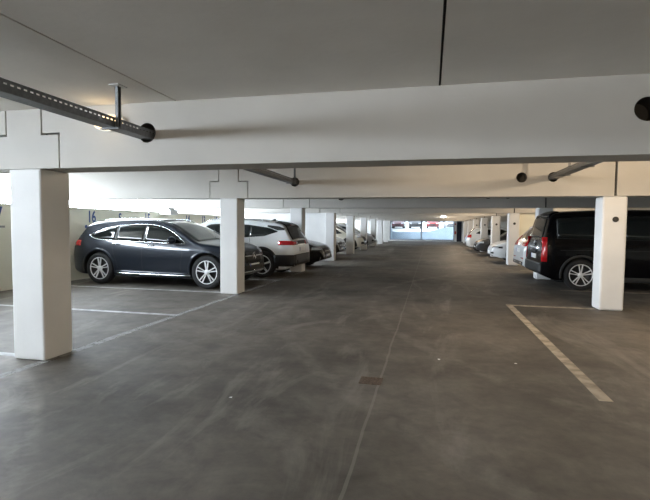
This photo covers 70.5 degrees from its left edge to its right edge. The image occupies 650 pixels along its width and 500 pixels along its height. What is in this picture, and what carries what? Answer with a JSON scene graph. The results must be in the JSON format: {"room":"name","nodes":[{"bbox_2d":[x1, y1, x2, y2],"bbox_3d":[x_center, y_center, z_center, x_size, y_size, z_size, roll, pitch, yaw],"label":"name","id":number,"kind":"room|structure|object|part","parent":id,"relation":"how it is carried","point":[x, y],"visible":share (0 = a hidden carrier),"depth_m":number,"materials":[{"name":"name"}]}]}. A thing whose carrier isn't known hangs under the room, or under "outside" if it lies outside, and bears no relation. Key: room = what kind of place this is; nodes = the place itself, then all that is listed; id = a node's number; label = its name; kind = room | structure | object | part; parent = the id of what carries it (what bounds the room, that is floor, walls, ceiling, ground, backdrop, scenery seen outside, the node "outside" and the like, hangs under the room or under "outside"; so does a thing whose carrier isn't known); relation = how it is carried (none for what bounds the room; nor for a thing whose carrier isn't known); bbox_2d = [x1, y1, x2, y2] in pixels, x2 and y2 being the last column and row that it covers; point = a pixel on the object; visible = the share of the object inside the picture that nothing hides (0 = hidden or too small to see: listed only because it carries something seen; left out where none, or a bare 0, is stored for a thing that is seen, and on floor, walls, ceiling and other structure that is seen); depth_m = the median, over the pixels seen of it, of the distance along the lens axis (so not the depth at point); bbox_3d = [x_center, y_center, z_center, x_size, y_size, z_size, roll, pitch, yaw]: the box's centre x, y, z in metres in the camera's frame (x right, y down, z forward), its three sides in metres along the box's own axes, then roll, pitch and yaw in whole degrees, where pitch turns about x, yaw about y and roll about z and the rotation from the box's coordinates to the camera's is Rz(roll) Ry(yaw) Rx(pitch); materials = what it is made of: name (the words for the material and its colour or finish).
{"room":"parking garage","nodes":[
{"label":"parking garage","id":0,"kind":"room"},
{"bbox_2d":[154,200,177,214],"bbox_3d":[-5.469,-1.626,15.792,0.640,0.840,0.460,1,3,13],"label":"wall pier","id":1,"kind":"object","parent":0,"point":[161,206],"visible":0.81,"depth_m":15.61,"materials":[{"name":"white paint"}]},
{"bbox_2d":[0,203,344,290],"bbox_3d":[-4.293,-0.659,22.010,0.222,1.890,57.000,1,3,13],"label":"wall","id":2,"kind":"structure","parent":0,"point":[79,217],"depth_m":11.97,"materials":[{"name":"beige paint"}]},
{"bbox_2d":[89,211,95,222],"bbox_3d":[-6.345,-0.910,12.553,0.004,0.331,0.263,1,3,13],"label":"number","id":3,"kind":"object","parent":2,"relation":"attached to","point":[93,216],"visible":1,"depth_m":12.59,"materials":[{"name":"blue paint"}]},
{"bbox_2d":[244,213,324,243],"bbox_3d":[-2.198,-0.929,20.294,4.640,2.640,0.220,1,3,13],"label":"wall","id":4,"kind":"structure","parent":0,"point":[314,222],"depth_m":19.82,"materials":[{"name":"white paint"}]},
{"bbox_2d":[0,240,649,499],"bbox_3d":[4.271,0.521,20.308,17.900,0.153,57.400,1,3,13],"label":"floor","id":5,"kind":"structure","parent":0,"point":[148,411],"depth_m":4.11,"materials":[{"name":"concrete"}]},
{"bbox_2d":[10,169,71,360],"bbox_3d":[-3.113,0.154,5.067,0.400,2.030,0.400,1,3,13],"label":"column","id":6,"kind":"structure","parent":5,"relation":"on","point":[40,209],"depth_m":4.90,"materials":[{"name":"white paint"}]},
{"bbox_2d":[0,109,86,172],"bbox_3d":[-3.097,-1.164,4.998,0.840,0.610,0.400,1,3,13],"label":"beam","id":7,"kind":"structure","parent":6,"relation":"on","point":[25,146],"depth_m":4.79,"materials":[{"name":"paint"}]},
{"bbox_2d":[74,218,264,288],"bbox_3d":[-3.901,0.006,11.756,4.642,1.622,2.331,1,3,16],"label":"car","id":8,"kind":"object","parent":5,"relation":"on","point":[145,247],"visible":0.88,"depth_m":10.99,"materials":[{"name":"black paint"}]},
{"bbox_3d":[-4.678,-0.729,11.254,1.761,0.115,0.052,1,3,16],"label":"roof rail","id":9,"kind":"part","parent":8,"relation":"part of","materials":[{"name":"silver metal"}]},
{"bbox_3d":[-4.121,0.577,10.893,2.100,0.028,0.026,1,3,16],"label":"sill trim","id":10,"kind":"part","parent":8,"relation":"part of","materials":[{"name":"silver metal"}]},
{"bbox_3d":[-4.374,-0.771,11.855,1.301,0.074,1.120,1,3,16],"label":"roof panel","id":11,"kind":"part","parent":8,"relation":"part of","materials":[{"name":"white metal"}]},
{"bbox_2d":[167,237,175,243],"bbox_3d":[-3.509,-0.217,10.552,0.144,0.180,0.260,1,3,16],"label":"mirror","id":12,"kind":"object","parent":8,"relation":"attached to","point":[171,240],"depth_m":10.48,"materials":[{"name":"black paint"}]},
{"bbox_2d":[244,248,261,262],"bbox_3d":[-1.773,0.134,11.147,0.164,0.310,0.902,1,3,16],"label":"grille","id":13,"kind":"object","parent":8,"relation":"attached to","point":[251,255],"depth_m":11.10,"materials":[{"name":"silver metal"}]},
{"bbox_2d":[244,263,263,270],"bbox_3d":[-1.844,0.406,11.181,0.320,0.124,1.582,1,3,16],"label":"grille","id":14,"kind":"object","parent":8,"relation":"attached to","point":[248,266],"depth_m":11.05,"materials":[{"name":"black plastic"}]},
{"bbox_2d":[220,198,243,293],"bbox_3d":[-1.996,-0.088,9.935,0.400,2.030,0.400,1,3,13],"label":"column","id":15,"kind":"structure","parent":5,"relation":"on","point":[231,209],"depth_m":9.75,"materials":[{"name":"white paint"}]},
{"bbox_2d":[210,169,250,198],"bbox_3d":[-1.980,-1.406,9.866,0.840,0.610,0.400,1,3,13],"label":"beam","id":16,"kind":"structure","parent":15,"relation":"on","point":[228,186],"depth_m":9.67,"materials":[{"name":"paint"}]},
{"bbox_2d":[201,218,309,277],"bbox_3d":[-2.943,-0.131,14.043,4.722,1.677,2.287,1,3,13],"label":"car","id":17,"kind":"object","parent":5,"relation":"on","point":[283,245],"visible":0.46,"depth_m":12.90,"materials":[{"name":"white paint"}]},
{"bbox_3d":[-2.488,-0.859,13.261,1.961,0.134,0.059,1,3,13],"label":"roof rail","id":18,"kind":"part","parent":17,"relation":"part of","materials":[{"name":"silver metal"}]},
{"bbox_2d":[278,240,297,244],"bbox_3d":[-0.961,-0.199,12.829,0.685,0.129,0.304,-2,4,-41],"label":"tail lamp","id":19,"kind":"object","parent":17,"relation":"attached to","point":[280,242],"depth_m":12.70,"materials":[{"name":"red plastic"}]},
{"bbox_2d":[297,257,307,263],"bbox_3d":[-0.663,0.303,13.541,0.035,0.100,1.200,1,3,13],"label":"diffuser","id":20,"kind":"object","parent":17,"relation":"attached to","point":[300,260],"depth_m":13.48,"materials":[{"name":"black plastic"}]},
{"bbox_2d":[290,208,304,271],"bbox_3d":[-0.879,-0.329,14.802,0.400,2.030,0.400,1,3,13],"label":"column","id":21,"kind":"structure","parent":5,"relation":"on","point":[297,215],"depth_m":14.59,"materials":[{"name":"white paint"}]},
{"bbox_2d":[284,199,309,207],"bbox_3d":[-0.863,-1.647,14.733,0.840,0.610,0.400,1,3,13],"label":"beam","id":22,"kind":"structure","parent":21,"relation":"on","point":[288,203],"depth_m":14.54,"materials":[{"name":"paint"}]},
{"bbox_2d":[305,240,331,264],"bbox_3d":[-2.167,-0.154,16.720,4.702,1.462,2.219,1,3,13],"label":"car","id":23,"kind":"object","parent":5,"relation":"on","point":[319,251],"visible":0.12,"depth_m":15.57,"materials":[{"name":"black paint"}]},
{"bbox_2d":[323,247,330,254],"bbox_3d":[0.057,0.029,16.218,0.118,0.230,0.841,1,3,13],"label":"headlight assembly","id":24,"kind":"object","parent":23,"relation":"attached to","point":[326,250],"depth_m":16.13,"materials":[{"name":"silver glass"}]},
{"bbox_2d":[325,213,335,260],"bbox_3d":[0.238,-0.571,19.670,0.400,2.030,0.400,1,3,13],"label":"column","id":25,"kind":"structure","parent":5,"relation":"on","point":[330,218],"depth_m":19.48,"materials":[{"name":"white paint"}]},
{"bbox_2d":[320,208,339,212],"bbox_3d":[0.254,-1.889,19.601,0.840,0.610,0.400,1,3,13],"label":"beam","id":26,"kind":"structure","parent":25,"relation":"on","point":[322,210],"depth_m":19.42,"materials":[{"name":"paint"}]},
{"bbox_2d":[336,239,344,252],"bbox_3d":[-1.496,-0.392,21.433,4.702,1.462,2.219,1,3,13],"label":"car","id":27,"kind":"object","parent":5,"relation":"on","point":[339,245],"visible":0.08,"depth_m":20.59,"materials":[{"name":"white paint"}]},
{"bbox_2d":[336,237,345,247],"bbox_3d":[-1.066,-0.534,23.844,4.163,1.506,2.145,1,3,13],"label":"hatchback car","id":28,"kind":"object","parent":5,"relation":"on","point":[337,238],"visible":0.05,"depth_m":23.46,"materials":[{"name":"white paint"}]},
{"bbox_2d":[346,216,354,253],"bbox_3d":[1.355,-0.812,24.538,0.400,2.030,0.400,1,3,13],"label":"column","id":29,"kind":"structure","parent":5,"relation":"on","point":[350,220],"depth_m":24.35,"materials":[{"name":"white paint"}]},
{"bbox_2d":[342,213,357,215],"bbox_3d":[1.371,-2.130,24.469,0.840,0.610,0.400,1,3,13],"label":"beam","id":30,"kind":"structure","parent":29,"relation":"on","point":[343,214],"depth_m":24.29,"materials":[{"name":"paint"}]},
{"bbox_2d":[336,225,366,249],"bbox_3d":[0.260,-0.839,28.557,4.594,1.651,2.311,1,3,13],"label":"car","id":31,"kind":"object","parent":5,"relation":"on","point":[360,240],"visible":0.27,"depth_m":27.44,"materials":[{"name":"beige paint"}]},
{"bbox_2d":[336,224,375,245],"bbox_3d":[1.377,-1.080,33.425,4.594,1.651,2.311,1,3,13],"label":"car","id":32,"kind":"object","parent":5,"relation":"on","point":[371,238],"visible":0.23,"depth_m":32.32,"materials":[{"name":"grey paint"}]},
{"bbox_2d":[360,218,366,249],"bbox_3d":[2.472,-1.053,29.405,0.400,2.030,0.400,1,3,13],"label":"column","id":33,"kind":"structure","parent":5,"relation":"on","point":[363,221],"depth_m":29.20,"materials":[{"name":"white paint"}]},
{"bbox_2d":[359,376,382,384],"bbox_3d":[0.435,1.234,4.348,0.210,0.006,0.195,1,3,13],"label":"floor drain","id":34,"kind":"object","parent":5,"relation":"on","point":[363,380],"visible":1,"depth_m":4.34,"materials":[{"name":"metal"}]},
{"bbox_2d":[370,219,375,245],"bbox_3d":[3.590,-1.295,34.273,0.400,2.030,0.400,1,3,13],"label":"column","id":35,"kind":"structure","parent":5,"relation":"on","point":[372,221],"depth_m":34.06,"materials":[{"name":"white paint"}]},
{"bbox_2d":[378,220,382,243],"bbox_3d":[4.707,-1.536,39.141,0.400,2.030,0.400,1,3,13],"label":"column","id":36,"kind":"structure","parent":5,"relation":"on","point":[380,222],"depth_m":38.95,"materials":[{"name":"white paint"}]},
{"bbox_2d":[383,221,387,241],"bbox_3d":[5.824,-1.778,44.008,0.400,2.030,0.400,1,3,13],"label":"column","id":37,"kind":"structure","parent":5,"relation":"on","point":[385,239],"depth_m":43.80,"materials":[{"name":"white paint"}]},
{"bbox_2d":[463,221,467,242],"bbox_3d":[12.949,-1.633,42.380,0.400,2.030,0.400,1,3,13],"label":"column","id":38,"kind":"structure","parent":5,"relation":"on","point":[465,223],"depth_m":42.19,"materials":[{"name":"white paint"}]},
{"bbox_2d":[467,220,472,233],"bbox_3d":[11.832,-1.392,37.513,0.400,2.030,0.400,1,3,13],"label":"column","id":39,"kind":"structure","parent":5,"relation":"on","point":[470,222],"depth_m":37.30,"materials":[{"name":"white paint"}]},
{"bbox_2d":[473,219,479,228],"bbox_3d":[10.714,-1.150,32.645,0.400,2.030,0.400,1,3,13],"label":"column","id":40,"kind":"structure","parent":5,"relation":"on","point":[475,221],"depth_m":32.43,"materials":[{"name":"white paint"}]},
{"bbox_2d":[480,218,487,251],"bbox_3d":[9.597,-0.909,27.777,0.400,2.030,0.400,1,3,13],"label":"column","id":41,"kind":"structure","parent":5,"relation":"on","point":[483,229],"depth_m":27.57,"materials":[{"name":"white paint"}]},
{"bbox_2d":[464,227,506,250],"bbox_3d":[10.919,-0.682,28.687,4.163,1.506,2.145,1,3,13],"label":"hatchback car","id":42,"kind":"object","parent":5,"relation":"on","point":[473,235],"visible":0.26,"depth_m":28.25,"materials":[{"name":"white paint"}]},
{"bbox_2d":[473,232,506,253],"bbox_3d":[10.258,-0.425,24.024,4.702,1.462,2.219,1,3,13],"label":"car","id":43,"kind":"object","parent":5,"relation":"on","point":[482,244],"visible":0.16,"depth_m":23.65,"materials":[{"name":"grey paint"}]},
{"bbox_2d":[490,216,500,256],"bbox_3d":[8.480,-0.667,22.910,0.400,2.030,0.400,1,3,13],"label":"column","id":44,"kind":"structure","parent":5,"relation":"on","point":[495,229],"depth_m":22.70,"materials":[{"name":"white paint"}]},
{"bbox_2d":[487,240,506,259],"bbox_3d":[9.246,-0.177,19.029,4.699,1.462,2.219,1,3,13],"label":"car","id":45,"kind":"object","parent":5,"relation":"on","point":[497,249],"visible":0.12,"depth_m":18.71,"materials":[{"name":"white paint"}]},
{"bbox_2d":[506,213,519,264],"bbox_3d":[7.363,-0.426,18.042,0.400,2.030,0.400,1,3,13],"label":"column","id":46,"kind":"structure","parent":5,"relation":"on","point":[512,230],"depth_m":17.86,"materials":[{"name":"white paint"}]},
{"bbox_2d":[513,226,532,266],"bbox_3d":[8.194,-0.007,13.733,4.605,1.651,2.303,1,3,13],"label":"car","id":47,"kind":"object","parent":5,"relation":"on","point":[520,247],"visible":0.12,"depth_m":14.06,"materials":[{"name":"white paint"}]},
{"bbox_2d":[533,208,552,279],"bbox_3d":[6.246,-0.185,13.174,0.400,2.030,0.400,1,3,13],"label":"column","id":48,"kind":"structure","parent":5,"relation":"on","point":[538,211],"depth_m":13.03,"materials":[{"name":"white paint"}]},
{"bbox_2d":[525,210,649,290],"bbox_3d":[7.851,-0.017,11.243,5.225,1.921,2.393,1,3,13],"label":"van","id":49,"kind":"object","parent":5,"relation":"on","point":[560,246],"visible":0.85,"depth_m":10.76,"materials":[{"name":"black paint"}]},
{"bbox_2d":[541,237,546,261],"bbox_3d":[5.212,-0.018,10.957,0.125,0.589,0.190,1,3,13],"label":"tail lamp","id":50,"kind":"object","parent":49,"relation":"attached to","point":[544,239],"depth_m":10.90,"materials":[{"name":"red plastic"}]},
{"bbox_2d":[592,196,627,310],"bbox_3d":[5.129,0.057,8.307,0.400,2.030,0.400,1,3,13],"label":"column","id":51,"kind":"structure","parent":5,"relation":"on","point":[609,236],"depth_m":8.13,"materials":[{"name":"white paint"}]},
{"bbox_2d":[0,0,649,110],"bbox_3d":[4.295,-2.289,20.164,17.900,0.200,57.400,1,3,13],"label":"ceiling","id":52,"kind":"structure","parent":0,"point":[69,50],"depth_m":3.00,"materials":[{"name":"concrete"}]},
{"bbox_2d":[0,111,9,173],"bbox_3d":[-5.397,-1.211,5.524,4.250,0.610,0.400,1,3,13],"label":"beam","id":53,"kind":"structure","parent":52,"relation":"attached to","point":[3,119],"depth_m":4.86,"materials":[{"name":"paint"}]},
{"bbox_2d":[0,77,155,141],"bbox_3d":[-2.365,-1.107,1.618,0.215,0.364,6.200,1,3,13],"label":"cable tray","id":54,"kind":"object","parent":52,"relation":"hanging from","point":[7,91],"visible":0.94,"depth_m":3.53,"materials":[{"name":"metal"}]},
{"bbox_3d":[-1.769,-1.399,3.932,0.095,0.008,0.120,1,3,13],"label":"ceiling plate","id":55,"kind":"part","parent":54,"relation":"part of","materials":[{"name":"white paint"}]},
{"bbox_2d":[68,170,218,199],"bbox_3d":[-4.280,-1.452,10.391,4.250,0.610,0.400,1,3,13],"label":"beam","id":56,"kind":"structure","parent":52,"relation":"attached to","point":[187,184],"depth_m":10.12,"materials":[{"name":"paint"}]},
{"bbox_2d":[169,199,283,207],"bbox_3d":[-3.163,-1.694,15.259,4.250,0.610,0.400,1,3,13],"label":"beam","id":57,"kind":"structure","parent":52,"relation":"attached to","point":[194,203],"depth_m":15.16,"materials":[{"name":"paint"}]},
{"bbox_2d":[243,168,298,184],"bbox_3d":[-1.086,-1.391,7.191,0.215,0.349,4.750,1,3,13],"label":"pipe","id":58,"kind":"object","parent":52,"relation":"hanging from","point":[265,172],"visible":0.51,"depth_m":8.08,"materials":[{"name":"metal"}]},
{"bbox_2d":[244,208,319,212],"bbox_3d":[-2.046,-1.935,20.127,4.250,0.610,0.400,1,3,13],"label":"beam","id":59,"kind":"structure","parent":52,"relation":"attached to","point":[246,210],"depth_m":19.97,"materials":[{"name":"paint"}]},
{"bbox_2d":[42,73,649,171],"bbox_3d":[0.563,-1.090,4.162,7.050,0.610,0.400,1,3,13],"label":"beam","id":60,"kind":"structure","parent":52,"relation":"attached to","point":[598,118],"depth_m":3.99,"materials":[{"name":"paint"}]},
{"bbox_2d":[93,114,125,131],"bbox_3d":[-2.143,-1.257,4.520,0.360,0.170,0.095,1,3,13],"label":"lamp","id":61,"kind":"object","parent":60,"relation":"attached to","point":[113,115],"visible":0.27,"depth_m":4.53,"materials":[{"name":"beige"}]},
{"bbox_2d":[340,208,513,212],"bbox_3d":[3.914,-1.814,18.765,7.050,0.610,0.400,1,3,13],"label":"beam","id":62,"kind":"structure","parent":52,"relation":"attached to","point":[342,210],"depth_m":18.53,"materials":[{"name":"paint"}]},
{"bbox_2d":[358,213,495,215],"bbox_3d":[5.031,-2.056,23.632,7.050,0.610,0.400,1,3,13],"label":"beam","id":63,"kind":"structure","parent":52,"relation":"attached to","point":[359,214],"depth_m":23.40,"materials":[{"name":"paint"}]},
{"bbox_2d":[370,216,483,217],"bbox_3d":[6.148,-2.297,28.500,7.050,0.610,0.400,1,3,13],"label":"beam","id":64,"kind":"structure","parent":52,"relation":"attached to","point":[370,216],"depth_m":28.31,"materials":[{"name":"paint"}]},
{"bbox_2d":[239,162,615,198],"bbox_3d":[1.680,-1.332,9.030,7.050,0.610,0.400,1,3,13],"label":"beam","id":65,"kind":"structure","parent":52,"relation":"attached to","point":[527,180],"depth_m":8.73,"materials":[{"name":"paint"}]},
{"bbox_2d":[239,162,616,195],"bbox_3d":[1.371,-1.341,9.074,7.750,0.600,0.250,1,3,13],"label":"trim","id":66,"kind":"structure","parent":65,"relation":"attached to","point":[616,162],"depth_m":8.10,"materials":[{"name":"grey"}]},
{"bbox_2d":[310,198,544,207],"bbox_3d":[2.797,-1.573,13.897,7.050,0.610,0.400,1,3,13],"label":"beam","id":67,"kind":"structure","parent":52,"relation":"attached to","point":[389,202],"depth_m":13.62,"materials":[{"name":"paint"}]},
{"bbox_2d":[379,218,475,218],"bbox_3d":[7.266,-2.539,33.368,7.050,0.610,0.400,1,3,13],"label":"beam","id":68,"kind":"structure","parent":52,"relation":"attached to","point":[379,218],"depth_m":33.15,"materials":[{"name":"paint"}]},
{"bbox_2d":[386,219,469,219],"bbox_3d":[8.383,-2.780,38.235,7.050,0.610,0.400,1,3,13],"label":"beam","id":69,"kind":"structure","parent":52,"relation":"attached to","point":[386,219],"depth_m":38.01,"materials":[{"name":"paint"}]},
{"bbox_2d":[391,220,465,220],"bbox_3d":[9.500,-3.022,43.103,7.050,0.610,0.400,1,3,13],"label":"beam","id":70,"kind":"structure","parent":52,"relation":"attached to","point":[391,220],"depth_m":42.87,"materials":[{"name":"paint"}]},
{"bbox_2d":[497,213,507,215],"bbox_3d":[11.008,-1.935,22.267,5.135,0.610,0.400,1,3,13],"label":"beam","id":71,"kind":"structure","parent":52,"relation":"attached to","point":[498,214],"depth_m":22.60,"materials":[{"name":"paint"}]},
{"bbox_2d":[548,162,601,179],"bbox_3d":[3.632,-1.310,6.112,0.215,0.319,4.750,1,3,13],"label":"cable tray","id":72,"kind":"object","parent":52,"relation":"hanging from","point":[569,170],"visible":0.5,"depth_m":7.09,"materials":[{"name":"metal"}]},
{"bbox_2d":[515,208,649,212],"bbox_3d":[9.891,-1.693,17.399,5.135,0.610,0.400,1,3,13],"label":"beam","id":73,"kind":"structure","parent":52,"relation":"attached to","point":[517,210],"depth_m":17.40,"materials":[{"name":"paint"}]},
{"bbox_2d":[546,197,649,207],"bbox_3d":[8.774,-1.452,12.531,5.135,0.610,0.400,1,3,13],"label":"beam","id":74,"kind":"structure","parent":52,"relation":"attached to","point":[583,202],"depth_m":12.71,"materials":[{"name":"paint"}]},
{"bbox_2d":[616,161,649,196],"bbox_3d":[7.657,-1.210,7.664,5.135,0.610,0.400,1,3,13],"label":"beam","id":75,"kind":"structure","parent":52,"relation":"attached to","point":[632,177],"depth_m":7.99,"materials":[{"name":"paint"}]},
{"bbox_2d":[343,221,506,241],"bbox_3d":[10.639,-2.244,47.934,17.700,2.640,0.300,1,3,13],"label":"wall","id":76,"kind":"structure","parent":0,"point":[503,224],"depth_m":48.17,"materials":[{"name":"white paint"}]},
{"bbox_2d":[390,221,453,240],"bbox_3d":[10.073,-2.064,48.031,6.560,2.060,0.120,1,3,13],"label":"window","id":77,"kind":"structure","parent":76,"relation":"in","point":[390,221],"depth_m":48.01,"materials":[{"name":"grey metal"}]},
{"bbox_2d":[457,221,461,241],"bbox_3d":[13.751,-1.938,47.168,0.480,2.160,0.130,1,3,13],"label":"door","id":78,"kind":"structure","parent":76,"relation":"in","point":[459,223],"depth_m":47.15,"materials":[{"name":"black paint"}]},
{"bbox_2d":[518,213,534,264],"bbox_3d":[9.138,-0.699,17.703,3.200,2.640,0.220,1,3,13],"label":"wall","id":79,"kind":"structure","parent":0,"point":[527,220],"depth_m":17.88,"materials":[{"name":"beige paint"}]},
{"label":"outside","id":80,"kind":"structure","parent":0,"visible":0},
{"bbox_3d":[11.761,-0.931,51.388,28.000,0.280,6.600,1,3,13],"label":"ground","id":81,"kind":"structure","parent":80,"visible":0},
{"bbox_2d":[150,200,391,222],"bbox_3d":[-2.135,-8.316,85.335,25.500,11.300,64.000,1,3,13],"label":"wall","id":82,"kind":"structure","parent":81,"relation":"on","point":[205,211],"depth_m":55.73,"materials":[{"name":"white paint"}]},
{"bbox_2d":[392,227,452,239],"bbox_3d":[12.321,-1.934,53.752,28.000,1.650,0.350,1,3,13],"label":"wall","id":83,"kind":"structure","parent":81,"relation":"on","point":[446,233],"depth_m":53.60,"materials":[{"name":"paint"}]},
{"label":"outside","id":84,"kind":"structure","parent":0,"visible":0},
{"bbox_2d":[391,223,443,231],"bbox_3d":[18.473,-4.156,80.478,80.000,1.560,54.650,1,3,13],"label":"ground","id":85,"kind":"structure","parent":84,"point":[441,225],"depth_m":67.99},
{"bbox_2d":[391,221,405,227],"bbox_3d":[11.066,-4.029,69.175,2.145,1.506,4.163,1,3,13],"label":"parked car","id":86,"kind":"object","parent":85,"relation":"on","point":[394,223],"visible":0.76,"depth_m":67.38,"materials":[{"name":"red paint"}]},
{"bbox_2d":[408,221,422,227],"bbox_3d":[13.503,-3.980,68.618,2.145,1.506,4.163,1,3,13],"label":"parked car","id":87,"kind":"object","parent":85,"relation":"on","point":[411,223],"visible":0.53,"depth_m":66.79,"materials":[{"name":"grey paint"}]},
{"bbox_2d":[425,221,439,228],"bbox_3d":[15.939,-3.930,68.061,2.145,1.506,4.163,1,3,13],"label":"parked car","id":88,"kind":"object","parent":85,"relation":"on","point":[429,223],"visible":0.7,"depth_m":66.24,"materials":[{"name":"red paint"}]},
{"bbox_2d":[443,221,452,227],"bbox_3d":[18.376,-3.881,67.504,2.145,1.506,4.163,1,3,13],"label":"parked car","id":89,"kind":"object","parent":85,"relation":"on","point":[446,223],"visible":0.39,"depth_m":65.76,"materials":[{"name":"grey paint"}]}
]}

